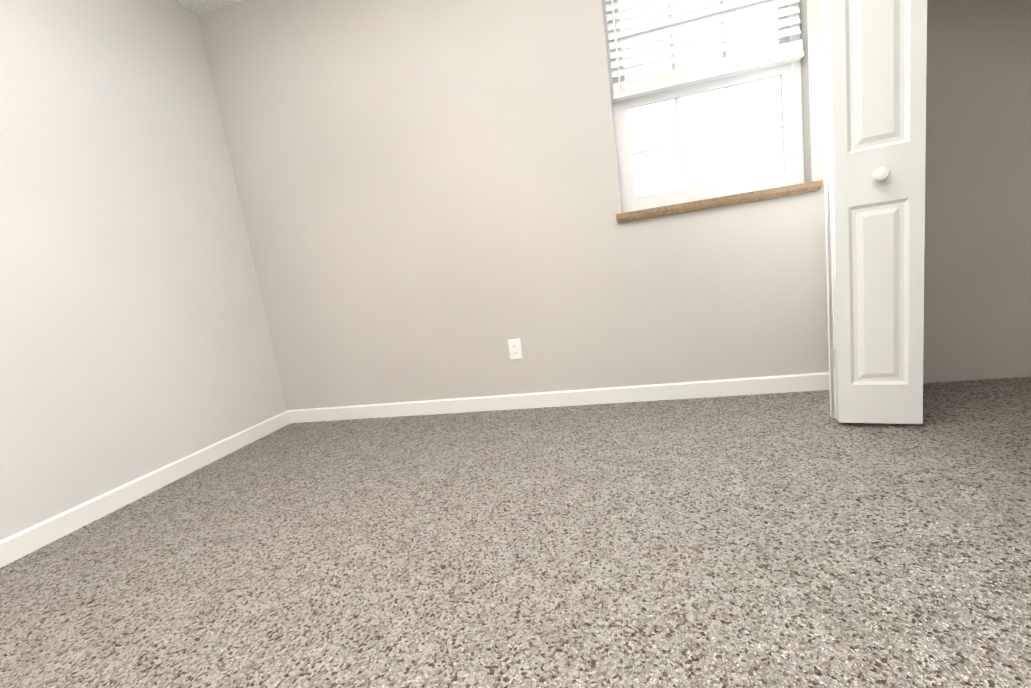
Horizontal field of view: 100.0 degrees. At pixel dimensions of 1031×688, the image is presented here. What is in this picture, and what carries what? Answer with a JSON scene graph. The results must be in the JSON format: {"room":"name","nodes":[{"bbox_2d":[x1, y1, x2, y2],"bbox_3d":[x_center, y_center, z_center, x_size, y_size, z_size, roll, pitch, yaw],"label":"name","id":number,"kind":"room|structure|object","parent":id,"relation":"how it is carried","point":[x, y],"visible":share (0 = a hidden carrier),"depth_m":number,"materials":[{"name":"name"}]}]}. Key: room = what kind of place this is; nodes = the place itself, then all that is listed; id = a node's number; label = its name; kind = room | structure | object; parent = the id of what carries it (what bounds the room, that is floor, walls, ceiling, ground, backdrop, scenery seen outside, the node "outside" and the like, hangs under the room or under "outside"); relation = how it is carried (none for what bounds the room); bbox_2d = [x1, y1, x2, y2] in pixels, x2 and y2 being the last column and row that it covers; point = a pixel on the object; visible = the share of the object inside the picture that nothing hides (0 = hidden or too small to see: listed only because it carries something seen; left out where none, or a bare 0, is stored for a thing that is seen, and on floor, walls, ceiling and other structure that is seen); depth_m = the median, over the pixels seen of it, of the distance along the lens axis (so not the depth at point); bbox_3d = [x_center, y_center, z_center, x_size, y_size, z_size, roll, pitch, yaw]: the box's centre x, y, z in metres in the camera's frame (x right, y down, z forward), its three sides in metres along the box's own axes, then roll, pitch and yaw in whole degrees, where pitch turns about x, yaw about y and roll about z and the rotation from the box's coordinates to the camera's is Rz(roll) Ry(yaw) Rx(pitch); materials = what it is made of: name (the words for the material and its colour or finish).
{"room":"empty bedroom","nodes":[
{"label":"empty bedroom","id":0,"kind":"room"},
{"bbox_2d":[0,0,286,540],"bbox_3d":[-2.188,-0.269,0.564,0.120,2.440,4.640,-6,9,14],"label":"wall","id":1,"kind":"structure","parent":0,"point":[135,340],"depth_m":1.94,"materials":[{"name":"grey paint"}]},
{"bbox_2d":[0,410,291,567],"bbox_3d":[-1.964,0.876,0.731,0.013,0.085,4.400,-6,9,14],"label":"baseboard","id":2,"kind":"structure","parent":1,"relation":"attached to","point":[16,546],"depth_m":1.87,"materials":[{"name":"white wood"}]},
{"bbox_2d":[172,0,240,15],"bbox_3d":[-0.400,-1.707,-0.121,4.180,0.100,4.640,-6,9,14],"label":"ceiling","id":3,"kind":"structure","parent":0,"point":[198,7],"depth_m":2.39,"materials":[{"name":"white paint"}]},
{"bbox_2d":[0,376,1030,687],"bbox_3d":[-0.055,0.778,0.274,4.180,0.100,4.640,-6,9,14],"label":"floor","id":4,"kind":"structure","parent":0,"point":[786,540],"depth_m":1.16,"materials":[{"name":"carpet"}]},
{"bbox_2d":[198,0,1030,409],"bbox_3d":[0.328,-0.883,2.228,4.060,2.440,0.120,-6,9,14],"label":"wall","id":5,"kind":"structure","parent":0,"point":[428,194],"depth_m":2.25,"materials":[{"name":"grey paint"}]},
{"bbox_2d":[508,339,522,359],"bbox_3d":[-0.002,0.031,2.411,0.072,0.116,0.009,-6,9,14],"label":"electrical outlet","id":6,"kind":"object","parent":5,"relation":"attached to","point":[515,349],"visible":1,"depth_m":2.41,"materials":[{"name":"white plastic"}]},
{"bbox_2d":[288,372,829,422],"bbox_3d":[0.058,0.323,2.450,3.140,0.085,0.013,-6,9,14],"label":"baseboard","id":7,"kind":"structure","parent":5,"relation":"attached to","point":[810,381],"depth_m":2.37,"materials":[{"name":"white wood"}]},
{"bbox_2d":[602,0,804,212],"bbox_3d":[0.872,-1.272,2.029,0.836,1.161,0.113,-6,9,14],"label":"window","id":8,"kind":"structure","parent":5,"relation":"in","point":[723,72],"depth_m":2.06,"materials":[{"name":"white glass"}]},
{"bbox_2d":[611,0,621,95],"bbox_3d":[0.465,-1.453,2.021,0.008,0.550,0.008,-6,9,14],"label":"blind cord","id":9,"kind":"object","parent":8,"relation":"attached to","point":[618,59],"depth_m":2.03,"materials":[{"name":"white plastic"}]},
{"bbox_2d":[790,0,795,135],"bbox_3d":[1.194,-1.362,1.873,0.003,0.880,0.003,-6,9,14],"label":"blind cord","id":10,"kind":"object","parent":8,"relation":"attached to","point":[790,0],"depth_m":1.89,"materials":[{"name":"white fabric"}]},
{"bbox_2d":[616,180,822,222],"bbox_3d":[0.945,-0.675,2.085,0.900,0.040,0.102,-6,9,14],"label":"window sill","id":11,"kind":"structure","parent":5,"relation":"attached to","point":[730,200],"depth_m":2.03,"materials":[{"name":"brown wood"}]},
{"bbox_3d":[1.115,-1.583,0.836,0.024,0.014,1.245,-6,9,14],"label":"trim","id":12,"kind":"structure","parent":0,"visible":0},
{"bbox_2d":[820,0,926,423],"bbox_3d":[1.245,-0.685,1.518,0.251,1.988,0.194,-6,9,14],"label":"bifold door","id":13,"kind":"structure","parent":12,"relation":"hanging from","point":[874,58],"depth_m":1.51,"materials":[{"name":"white wood"}]}
]}

